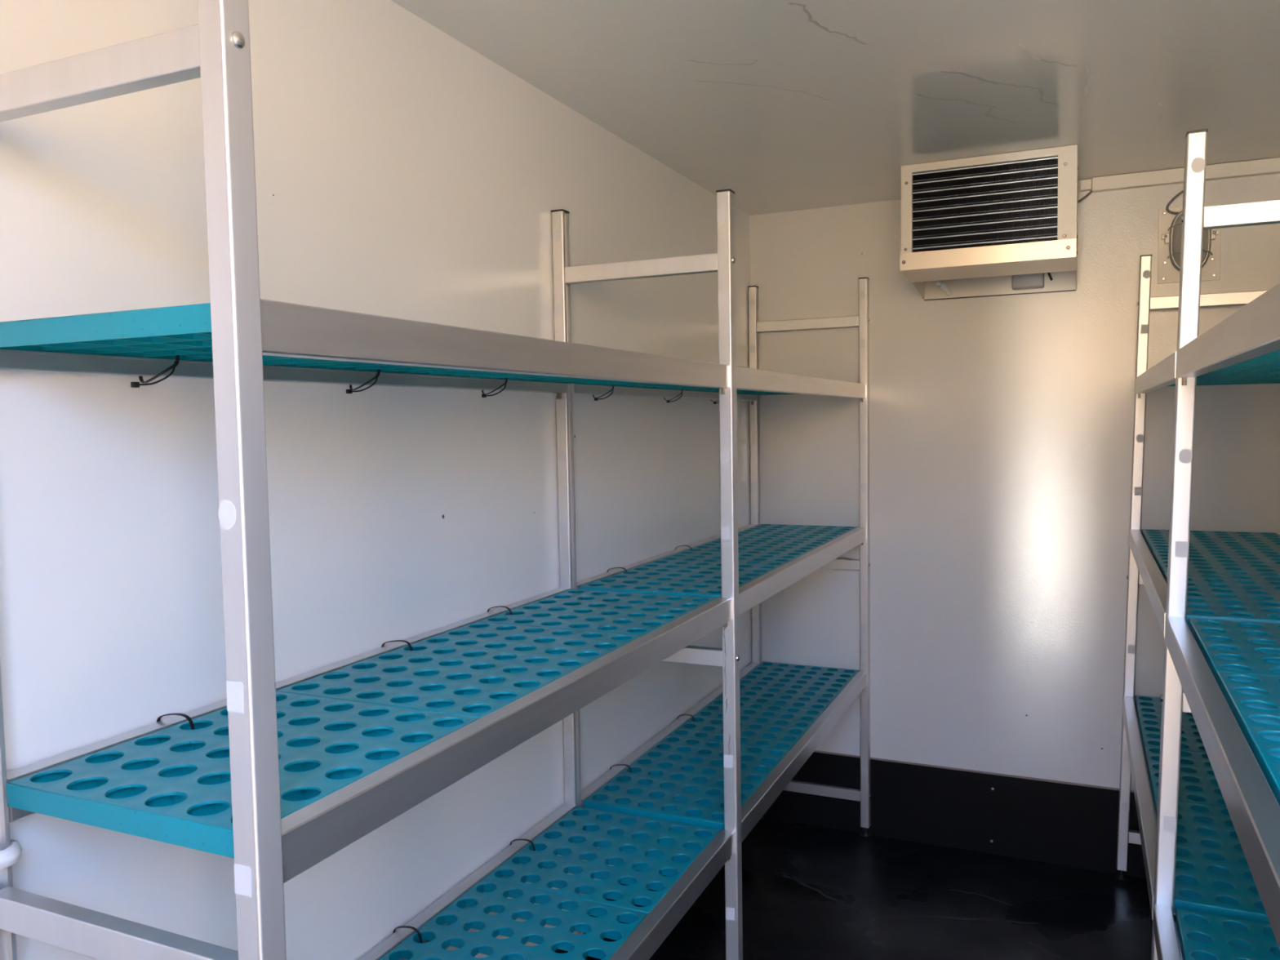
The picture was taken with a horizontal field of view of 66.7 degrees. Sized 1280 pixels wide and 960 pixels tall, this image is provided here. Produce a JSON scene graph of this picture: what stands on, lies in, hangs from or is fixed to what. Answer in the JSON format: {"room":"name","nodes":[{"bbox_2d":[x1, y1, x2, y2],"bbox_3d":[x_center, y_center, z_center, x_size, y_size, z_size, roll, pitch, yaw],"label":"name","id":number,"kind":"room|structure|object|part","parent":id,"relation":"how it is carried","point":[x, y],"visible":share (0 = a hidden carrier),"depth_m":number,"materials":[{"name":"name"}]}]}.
{"room":"walk-in cold room","nodes":[
{"label":"walk-in cold room","id":0,"kind":"room"},
{"bbox_2d":[0,0,751,959],"bbox_3d":[-0.362,0.262,1.915,0.061,2.200,3.620,1,4,24],"label":"wall","id":1,"kind":"structure","parent":0,"point":[402,171],"depth_m":1.55,"materials":[{"name":"white"}]},
{"bbox_2d":[391,0,1279,215],"bbox_3d":[0.411,-0.858,1.489,1.800,0.060,3.740,1,4,24],"label":"ceiling","id":2,"kind":"structure","parent":0,"point":[782,105],"depth_m":2.09,"materials":[{"name":"white"}]},
{"bbox_2d":[648,817,1175,959],"bbox_3d":[0.410,1.403,1.537,1.800,0.060,3.930,1,4,24],"label":"floor","id":3,"kind":"structure","parent":0,"point":[810,892],"depth_m":2.92,"materials":[{"name":"black"}]},
{"bbox_2d":[0,0,871,959],"bbox_3d":[0.036,0.365,2.206,0.433,1.945,2.771,1,4,24],"label":"shelving rack","id":4,"kind":"object","parent":3,"relation":"on","point":[269,850],"visible":0.75,"depth_m":1.09,"materials":[{"name":"metal"}]},
{"bbox_3d":[-0.703,0.431,1.051,0.029,1.906,0.032,1,4,24],"label":"upright post","id":5,"kind":"part","parent":4,"relation":"part of","materials":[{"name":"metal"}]},
{"bbox_2d":[130,355,179,387],"bbox_3d":[-0.610,-0.152,1.207,0.056,0.074,0.040,0,3,11],"label":"cable tie","id":6,"kind":"object","parent":4,"relation":"hanging from","point":[133,384],"visible":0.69,"depth_m":1.21,"materials":[{"name":"black plastic"}]},
{"bbox_2d":[0,302,340,364],"bbox_3d":[-0.452,-0.161,1.121,0.352,0.026,0.383,1,4,24],"label":"tray","id":7,"kind":"object","parent":4,"relation":"on","point":[184,331],"visible":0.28,"depth_m":0.97,"materials":[{"name":"teal plastic"}]},
{"bbox_2d":[156,713,195,729],"bbox_3d":[-0.602,0.338,1.237,0.056,0.074,0.041,0,4,13],"label":"cable tie","id":8,"kind":"object","parent":4,"relation":"attached to","point":[192,726],"visible":0.2,"depth_m":1.25,"materials":[{"name":"black plastic"}]},
{"bbox_3d":[-0.345,0.435,0.889,0.030,1.906,0.032,1,4,24],"label":"upright post","id":9,"kind":"part","parent":4,"relation":"part of","materials":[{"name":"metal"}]},
{"bbox_2d":[6,691,479,857],"bbox_3d":[-0.444,0.329,1.150,0.352,0.026,0.383,1,4,24],"label":"tray","id":10,"kind":"object","parent":4,"relation":"on","point":[171,784],"visible":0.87,"depth_m":1.09,"materials":[{"name":"teal plastic"}]},
{"bbox_3d":[-0.435,-0.181,1.609,0.038,0.048,1.277,1,4,24],"label":"shelf rail","id":11,"kind":"part","parent":4,"relation":"part of","materials":[{"name":"metal"}]},
{"bbox_3d":[-0.427,0.309,1.638,0.038,0.048,1.277,1,4,24],"label":"shelf rail","id":12,"kind":"part","parent":4,"relation":"part of","materials":[{"name":"metal"}]},
{"bbox_2d":[346,368,380,393],"bbox_3d":[-0.452,-0.175,1.558,0.055,0.074,0.043,0,4,16],"label":"cable tie","id":13,"kind":"object","parent":4,"relation":"hanging from","point":[348,391],"visible":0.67,"depth_m":1.56,"materials":[{"name":"black plastic"}]},
{"bbox_2d":[381,640,413,650],"bbox_3d":[-0.416,0.311,1.644,0.057,0.074,0.038,0,3,9],"label":"cable tie","id":14,"kind":"object","parent":4,"relation":"attached to","point":[406,642],"visible":0.25,"depth_m":1.66,"materials":[{"name":"black plastic"}]},
{"bbox_2d":[266,360,537,377],"bbox_3d":[-0.267,-0.189,1.528,0.352,0.026,0.512,1,4,24],"label":"tray","id":15,"kind":"object","parent":4,"relation":"on","point":[342,365],"visible":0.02,"depth_m":1.56,"materials":[{"name":"teal plastic"}]},
{"bbox_2d":[393,925,422,942],"bbox_3d":[-0.409,0.815,1.675,0.055,0.074,0.042,0,4,15],"label":"cable tie","id":16,"kind":"object","parent":4,"relation":"attached to","point":[400,926],"visible":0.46,"depth_m":1.69,"materials":[{"name":"black plastic"}]},
{"bbox_2d":[275,622,642,718],"bbox_3d":[-0.259,0.301,1.558,0.352,0.026,0.512,1,4,24],"label":"tray","id":17,"kind":"object","parent":4,"relation":"on","point":[476,669],"visible":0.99,"depth_m":1.51,"materials":[{"name":"teal plastic"}]},
{"bbox_3d":[-0.419,0.813,1.668,0.038,0.048,1.277,1,4,24],"label":"shelf rail","id":18,"kind":"part","parent":4,"relation":"part of","materials":[{"name":"metal"}]},
{"bbox_2d":[481,377,507,397],"bbox_3d":[-0.293,-0.199,1.907,0.055,0.074,0.042,0,4,15],"label":"cable tie","id":19,"kind":"object","parent":4,"relation":"hanging from","point":[483,395],"visible":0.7,"depth_m":1.91,"materials":[{"name":"black plastic"}]},
{"bbox_3d":[-0.096,-0.177,1.455,0.038,0.048,1.277,1,4,24],"label":"shelf rail","id":20,"kind":"part","parent":4,"relation":"part of","materials":[{"name":"metal"}]},
{"bbox_2d":[487,605,512,614],"bbox_3d":[-0.285,0.291,1.936,0.055,0.074,0.041,0,4,14],"label":"cable tie","id":21,"kind":"object","parent":4,"relation":"attached to","point":[509,610],"visible":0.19,"depth_m":1.95,"materials":[{"name":"black plastic"}]},
{"bbox_3d":[-0.087,0.312,1.484,0.038,0.048,1.277,1,4,24],"label":"shelf rail","id":22,"kind":"part","parent":4,"relation":"part of","materials":[{"name":"metal"}]},
{"bbox_2d":[378,878,648,959],"bbox_3d":[-0.250,0.805,1.588,0.352,0.026,0.512,1,4,24],"label":"tray","id":23,"kind":"object","parent":4,"relation":"on","point":[441,936],"visible":1,"depth_m":1.71,"materials":[{"name":"teal plastic"}]},
{"bbox_2d":[510,839,535,851],"bbox_3d":[-0.250,0.791,2.025,0.056,0.074,0.041,0,4,13],"label":"cable tie","id":24,"kind":"object","parent":4,"relation":"attached to","point":[530,841],"visible":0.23,"depth_m":2.04,"materials":[{"name":"black plastic"}]},
{"bbox_2d":[477,375,625,383],"bbox_3d":[-0.082,-0.216,1.936,0.352,0.026,0.383,1,4,24],"label":"tray","id":25,"kind":"object","parent":4,"relation":"on","point":[526,378],"visible":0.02,"depth_m":2.00,"materials":[{"name":"teal plastic"}]},
{"bbox_3d":[-0.163,0.351,2.241,0.029,1.906,0.032,1,4,24],"label":"upright post","id":26,"kind":"part","parent":4,"relation":"part of","materials":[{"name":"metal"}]},
{"bbox_2d":[476,588,716,635],"bbox_3d":[-0.074,0.274,1.966,0.352,0.026,0.383,1,4,24],"label":"tray","id":27,"kind":"object","parent":4,"relation":"on","point":[596,611],"visible":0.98,"depth_m":1.95,"materials":[{"name":"teal plastic"}]},
{"bbox_2d":[484,806,720,914],"bbox_3d":[-0.065,0.778,1.996,0.352,0.026,0.383,1,4,24],"label":"tray","id":28,"kind":"object","parent":4,"relation":"on","point":[668,843],"visible":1,"depth_m":1.98,"materials":[{"name":"teal plastic"}]},
{"bbox_2d":[592,384,613,400],"bbox_3d":[-0.095,-0.229,2.346,0.055,0.074,0.042,0,4,16],"label":"cable tie","id":29,"kind":"object","parent":4,"relation":"hanging from","point":[595,398],"visible":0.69,"depth_m":2.35,"materials":[{"name":"black plastic"}]},
{"bbox_2d":[607,567,627,573],"bbox_3d":[-0.059,0.258,2.433,0.056,0.074,0.040,0,3,12],"label":"cable tie","id":30,"kind":"object","parent":4,"relation":"attached to","point":[613,567],"visible":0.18,"depth_m":2.44,"materials":[{"name":"black plastic"}]},
{"bbox_2d":[609,764,631,773],"bbox_3d":[-0.050,0.762,2.462,0.057,0.074,0.038,0,3,8],"label":"cable tie","id":31,"kind":"object","parent":4,"relation":"attached to","point":[617,764],"visible":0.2,"depth_m":2.47,"materials":[{"name":"black plastic"}]},
{"bbox_2d":[574,381,706,389],"bbox_3d":[0.117,-0.246,2.375,0.352,0.026,0.512,1,4,24],"label":"tray","id":32,"kind":"object","parent":4,"relation":"on","point":[633,384],"visible":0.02,"depth_m":2.42,"materials":[{"name":"teal plastic"}]},
{"bbox_3d":[0.127,-0.265,2.848,0.038,0.048,1.384,1,4,24],"label":"shelf rail","id":33,"kind":"part","parent":4,"relation":"part of","materials":[{"name":"metal"}]},
{"bbox_3d":[0.135,0.226,2.877,0.038,0.048,1.384,1,4,24],"label":"shelf rail","id":34,"kind":"part","parent":4,"relation":"part of","materials":[{"name":"metal"}]},
{"bbox_3d":[0.143,0.730,2.907,0.038,0.048,1.384,1,4,24],"label":"shelf rail","id":35,"kind":"part","parent":4,"relation":"part of","materials":[{"name":"metal"}]},
{"bbox_3d":[-0.079,0.817,1.514,0.038,0.048,1.277,1,4,24],"label":"shelf rail","id":36,"kind":"part","parent":4,"relation":"part of","materials":[{"name":"metal"}]},
{"bbox_2d":[663,389,683,402],"bbox_3d":[0.091,-0.256,2.753,0.056,0.074,0.040,0,3,11],"label":"cable tie","id":37,"kind":"object","parent":4,"relation":"hanging from","point":[668,401],"visible":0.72,"depth_m":2.76,"materials":[{"name":"black plastic"}]},
{"bbox_2d":[578,556,787,598],"bbox_3d":[0.125,0.244,2.404,0.352,0.026,0.512,1,4,24],"label":"tray","id":38,"kind":"object","parent":4,"relation":"on","point":[666,575],"visible":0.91,"depth_m":2.35,"materials":[{"name":"teal plastic"}]},
{"bbox_2d":[676,714,695,721],"bbox_3d":[0.134,0.734,2.871,0.056,0.074,0.041,0,4,13],"label":"cable tie","id":39,"kind":"object","parent":4,"relation":"attached to","point":[682,714],"visible":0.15,"depth_m":2.88,"materials":[{"name":"black plastic"}]},
{"bbox_2d":[583,734,789,830],"bbox_3d":[0.134,0.748,2.434,0.352,0.026,0.512,1,4,24],"label":"tray","id":40,"kind":"object","parent":4,"relation":"on","point":[679,780],"visible":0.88,"depth_m":2.38,"materials":[{"name":"teal plastic"}]},
{"bbox_2d":[672,387,751,391],"bbox_3d":[0.302,-0.273,2.783,0.352,0.026,0.383,1,4,24],"label":"tray","id":41,"kind":"object","parent":4,"relation":"on","point":[703,389],"visible":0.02,"depth_m":2.84,"materials":[{"name":"teal plastic"}]},
{"bbox_3d":[0.194,0.354,2.079,0.030,1.906,0.032,1,4,24],"label":"upright post","id":42,"kind":"part","parent":4,"relation":"part of","materials":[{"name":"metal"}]},
{"bbox_2d":[666,540,822,562],"bbox_3d":[0.310,0.217,2.812,0.352,0.026,0.383,1,4,24],"label":"tray","id":43,"kind":"object","parent":4,"relation":"on","point":[747,551],"visible":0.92,"depth_m":2.79,"materials":[{"name":"teal plastic"}]},
{"bbox_2d":[668,698,823,751],"bbox_3d":[0.319,0.721,2.842,0.352,0.026,0.383,1,4,24],"label":"tray","id":44,"kind":"object","parent":4,"relation":"on","point":[762,725],"visible":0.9,"depth_m":2.83,"materials":[{"name":"teal plastic"}]},
{"bbox_2d":[713,391,796,395],"bbox_3d":[0.487,-0.301,3.190,0.352,0.026,0.512,1,4,24],"label":"tray","id":45,"kind":"object","parent":4,"relation":"on","point":[754,393],"visible":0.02,"depth_m":3.29,"materials":[{"name":"teal plastic"}]},
{"bbox_3d":[0.421,0.264,3.529,0.029,1.906,0.032,1,4,24],"label":"upright post","id":46,"kind":"part","parent":4,"relation":"part of","materials":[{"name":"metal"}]},
{"bbox_2d":[715,524,858,544],"bbox_3d":[0.495,0.189,3.220,0.352,0.026,0.512,1,4,24],"label":"tray","id":47,"kind":"object","parent":4,"relation":"on","point":[764,533],"visible":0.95,"depth_m":3.21,"materials":[{"name":"teal plastic"}]},
{"bbox_2d":[715,661,859,711],"bbox_3d":[0.504,0.693,3.250,0.352,0.026,0.512,1,4,24],"label":"tray","id":48,"kind":"object","parent":4,"relation":"on","point":[781,684],"visible":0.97,"depth_m":3.24,"materials":[{"name":"teal plastic"}]},
{"bbox_3d":[0.466,-0.261,2.694,0.038,0.048,1.384,1,4,24],"label":"shelf rail","id":49,"kind":"part","parent":4,"relation":"part of","materials":[{"name":"metal"}]},
{"bbox_3d":[0.475,0.229,2.723,0.038,0.048,1.384,1,4,24],"label":"shelf rail","id":50,"kind":"part","parent":4,"relation":"part of","materials":[{"name":"metal"}]},
{"bbox_3d":[0.483,0.733,2.753,0.038,0.048,1.384,1,4,24],"label":"shelf rail","id":51,"kind":"part","parent":4,"relation":"part of","materials":[{"name":"metal"}]},
{"bbox_3d":[0.778,0.268,3.367,0.030,1.906,0.032,1,4,24],"label":"upright post","id":52,"kind":"part","parent":4,"relation":"part of","materials":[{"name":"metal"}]},
{"bbox_2d":[1115,128,1279,959],"bbox_3d":[1.144,0.377,1.690,0.471,1.945,2.754,1,4,24],"label":"shelving rack","id":53,"kind":"object","parent":3,"relation":"on","point":[1189,685],"visible":0.92,"depth_m":1.67,"materials":[{"name":"metal"}]},
{"bbox_3d":[1.526,0.277,3.005,0.074,1.906,0.032,1,4,24],"label":"upright post","id":54,"kind":"part","parent":53,"relation":"part of","materials":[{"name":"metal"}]},
{"bbox_3d":[1.239,0.218,2.356,0.038,0.048,1.378,1,4,24],"label":"shelf rail","id":55,"kind":"part","parent":53,"relation":"part of","materials":[{"name":"metal"}]},
{"bbox_3d":[1.236,0.739,2.392,0.038,0.048,1.378,1,4,24],"label":"shelf rail","id":56,"kind":"part","parent":53,"relation":"part of","materials":[{"name":"metal"}]},
{"bbox_3d":[1.240,-0.244,2.324,0.038,0.048,1.378,1,4,24],"label":"shelf rail","id":57,"kind":"part","parent":53,"relation":"part of","materials":[{"name":"metal"}]},
{"bbox_3d":[0.676,0.822,1.156,0.038,0.048,1.276,1,4,24],"label":"shelf rail","id":58,"kind":"part","parent":53,"relation":"part of","materials":[{"name":"metal"}]},
{"bbox_2d":[1134,695,1206,753],"bbox_3d":[1.603,0.702,2.734,0.352,0.026,0.512,1,4,24],"label":"tray","id":59,"kind":"object","parent":53,"relation":"on","point":[1148,708],"visible":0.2,"depth_m":2.74,"materials":[{"name":"teal plastic"}]},
{"bbox_3d":[0.945,0.363,1.723,0.074,1.906,0.032,1,4,24],"label":"upright post","id":60,"kind":"part","parent":53,"relation":"part of","materials":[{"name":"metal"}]},
{"bbox_2d":[1144,746,1226,807],"bbox_3d":[1.417,0.730,2.326,0.352,0.026,0.383,1,4,24],"label":"tray","id":61,"kind":"object","parent":53,"relation":"on","point":[1197,783],"visible":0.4,"depth_m":2.35,"materials":[{"name":"teal plastic"}]},
{"bbox_2d":[1141,528,1279,555],"bbox_3d":[1.605,0.182,2.698,0.352,0.026,0.512,1,4,24],"label":"tray","id":62,"kind":"object","parent":53,"relation":"on","point":[1235,542],"visible":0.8,"depth_m":2.69,"materials":[{"name":"teal plastic"}]},
{"bbox_2d":[1154,798,1270,924],"bbox_3d":[1.232,0.757,1.919,0.352,0.026,0.512,1,4,24],"label":"tray","id":63,"kind":"object","parent":53,"relation":"on","point":[1213,876],"visible":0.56,"depth_m":1.88,"materials":[{"name":"teal plastic"}]},
{"bbox_2d":[1152,550,1279,577],"bbox_3d":[1.420,0.209,2.290,0.352,0.026,0.383,1,4,24],"label":"tray","id":64,"kind":"object","parent":53,"relation":"on","point":[1200,562],"visible":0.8,"depth_m":2.30,"materials":[{"name":"teal plastic"}]},
{"bbox_2d":[1164,572,1279,625],"bbox_3d":[1.235,0.237,1.883,0.352,0.026,0.512,1,4,24],"label":"tray","id":65,"kind":"object","parent":53,"relation":"on","point":[1233,597],"visible":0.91,"depth_m":1.88,"materials":[{"name":"teal plastic"}]},
{"bbox_3d":[0.678,0.302,1.120,0.038,0.048,1.276,1,4,24],"label":"shelf rail","id":66,"kind":"part","parent":53,"relation":"part of","materials":[{"name":"metal"}]},
{"bbox_2d":[1168,378,1279,386],"bbox_3d":[1.607,-0.281,2.666,0.352,0.026,0.512,1,4,24],"label":"tray","id":67,"kind":"object","parent":53,"relation":"on","point":[1252,381],"visible":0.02,"depth_m":2.70,"materials":[{"name":"teal plastic"}]},
{"bbox_2d":[1175,908,1279,959],"bbox_3d":[1.034,0.787,1.481,0.352,0.026,0.383,1,4,24],"label":"tray","id":68,"kind":"object","parent":53,"relation":"on","point":[1202,936],"visible":0.99,"depth_m":1.63,"materials":[{"name":"teal plastic"}]},
{"bbox_3d":[0.680,-0.161,1.088,0.038,0.048,1.276,1,4,24],"label":"shelf rail","id":69,"kind":"part","parent":53,"relation":"part of","materials":[{"name":"metal"}]},
{"bbox_2d":[1188,618,1279,679],"bbox_3d":[1.036,0.267,1.445,0.352,0.026,0.383,1,4,24],"label":"tray","id":70,"kind":"object","parent":53,"relation":"on","point":[1225,646],"visible":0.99,"depth_m":1.50,"materials":[{"name":"teal plastic"}]},
{"bbox_2d":[1196,373,1279,380],"bbox_3d":[1.421,-0.253,2.258,0.352,0.026,0.383,1,4,24],"label":"tray","id":71,"kind":"object","parent":53,"relation":"on","point":[1275,375],"visible":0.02,"depth_m":2.31,"materials":[{"name":"teal plastic"}]},
{"bbox_2d":[1200,362,1279,375],"bbox_3d":[1.236,-0.226,1.850,0.352,0.026,0.512,1,4,24],"label":"tray","id":72,"kind":"object","parent":53,"relation":"on","point":[1270,367],"visible":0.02,"depth_m":1.92,"materials":[{"name":"teal plastic"}]},
{"bbox_2d":[1216,671,1279,805],"bbox_3d":[0.851,0.294,1.037,0.352,0.026,0.512,1,4,24],"label":"tray","id":73,"kind":"object","parent":53,"relation":"on","point":[1253,700],"visible":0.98,"depth_m":1.16,"materials":[{"name":"teal plastic"}]},
{"bbox_2d":[1235,350,1279,364],"bbox_3d":[1.038,-0.196,1.413,0.352,0.026,0.383,1,4,24],"label":"tray","id":74,"kind":"object","parent":53,"relation":"on","point":[1273,357],"visible":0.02,"depth_m":1.56,"materials":[{"name":"teal plastic"}]},
{"bbox_2d":[749,173,1279,790],"bbox_3d":[1.189,0.157,3.228,1.800,2.200,0.061,1,4,24],"label":"wall","id":75,"kind":"structure","parent":0,"point":[1002,427],"depth_m":3.20,"materials":[{"name":"white"}]},
{"bbox_2d":[763,750,1146,878],"bbox_3d":[1.190,1.118,3.253,1.664,0.276,0.012,1,4,24],"label":"baseboard","id":76,"kind":"structure","parent":75,"relation":"attached to","point":[1062,823],"depth_m":3.28,"materials":[{"name":"black plastic"}]},
{"bbox_2d":[899,144,1078,300],"bbox_3d":[1.066,-0.754,2.938,0.474,0.341,0.456,1,4,24],"label":"air conditioner","id":77,"kind":"object","parent":75,"relation":"attached to","point":[1002,224],"visible":1,"depth_m":2.77,"materials":[{"name":"beige"}]},
{"bbox_3d":[0.855,-0.758,3.038,0.002,0.338,0.447,1,4,24],"label":"panel","id":78,"kind":"part","parent":77,"relation":"part of","materials":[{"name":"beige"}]},
{"bbox_2d":[899,238,1075,282],"bbox_3d":[1.016,-0.636,2.836,0.470,0.058,0.209,1,4,24],"label":"drip tray","id":79,"kind":"object","parent":77,"relation":"on","point":[1012,256],"depth_m":2.77,"materials":[{"name":"beige"}]},
{"bbox_3d":[0.980,-0.785,2.748,0.468,0.254,0.030,1,4,24],"label":"panel","id":80,"kind":"part","parent":77,"relation":"part of","materials":[{"name":"beige"}]},
{"bbox_3d":[1.159,-0.745,3.145,0.462,0.289,0.003,1,4,24],"label":"plate","id":81,"kind":"part","parent":77,"relation":"part of","materials":[{"name":"beige"}]},
{"bbox_3d":[1.280,-0.753,2.846,0.002,0.338,0.447,1,4,24],"label":"panel","id":82,"kind":"part","parent":77,"relation":"part of","materials":[{"name":"beige"}]},
{"bbox_2d":[1080,178,1091,191],"bbox_3d":[1.386,-0.916,3.021,0.034,0.032,0.021,1,4,24],"label":"block","id":83,"kind":"object","parent":75,"relation":"attached to","point":[1085,184],"visible":1,"depth_m":3.01,"materials":[{"name":"beige"}]},
{"bbox_2d":[1092,157,1279,192],"bbox_3d":[1.659,-0.912,2.895,0.565,0.040,0.025,1,4,24],"label":"cable trunking","id":84,"kind":"object","parent":75,"relation":"attached to","point":[1268,166],"visible":0.8,"depth_m":2.91,"materials":[{"name":"beige plastic"}]},
{"bbox_2d":[1077,190,1092,202],"bbox_3d":[1.381,-0.880,3.016,0.046,0.038,0.010,-1,3,2],"label":"power cable","id":85,"kind":"object","parent":84,"relation":"attached to","point":[1091,191],"visible":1,"depth_m":3.02,"materials":[{"name":"grey plastic"}]},
{"bbox_2d":[1165,190,1183,214],"bbox_3d":[1.619,-0.844,2.914,0.072,0.096,0.013,1,4,24],"label":"power cable","id":86,"kind":"object","parent":84,"relation":"attached to","point":[1168,211],"visible":0.7,"depth_m":2.92,"materials":[{"name":"grey plastic"}]},
{"bbox_2d":[1157,203,1222,284],"bbox_3d":[1.638,-0.708,2.892,0.165,0.224,0.074,1,4,24],"label":"lamp","id":87,"kind":"object","parent":75,"relation":"attached to","point":[1170,226],"visible":0.6,"depth_m":2.91,"materials":[{"name":"white"}]},
{"bbox_3d":[1.634,-0.715,2.882,0.096,0.172,0.035,1,4,24],"label":"lamp glass","id":88,"kind":"part","parent":87,"relation":"part of","materials":[{"name":"grey"}]}
]}

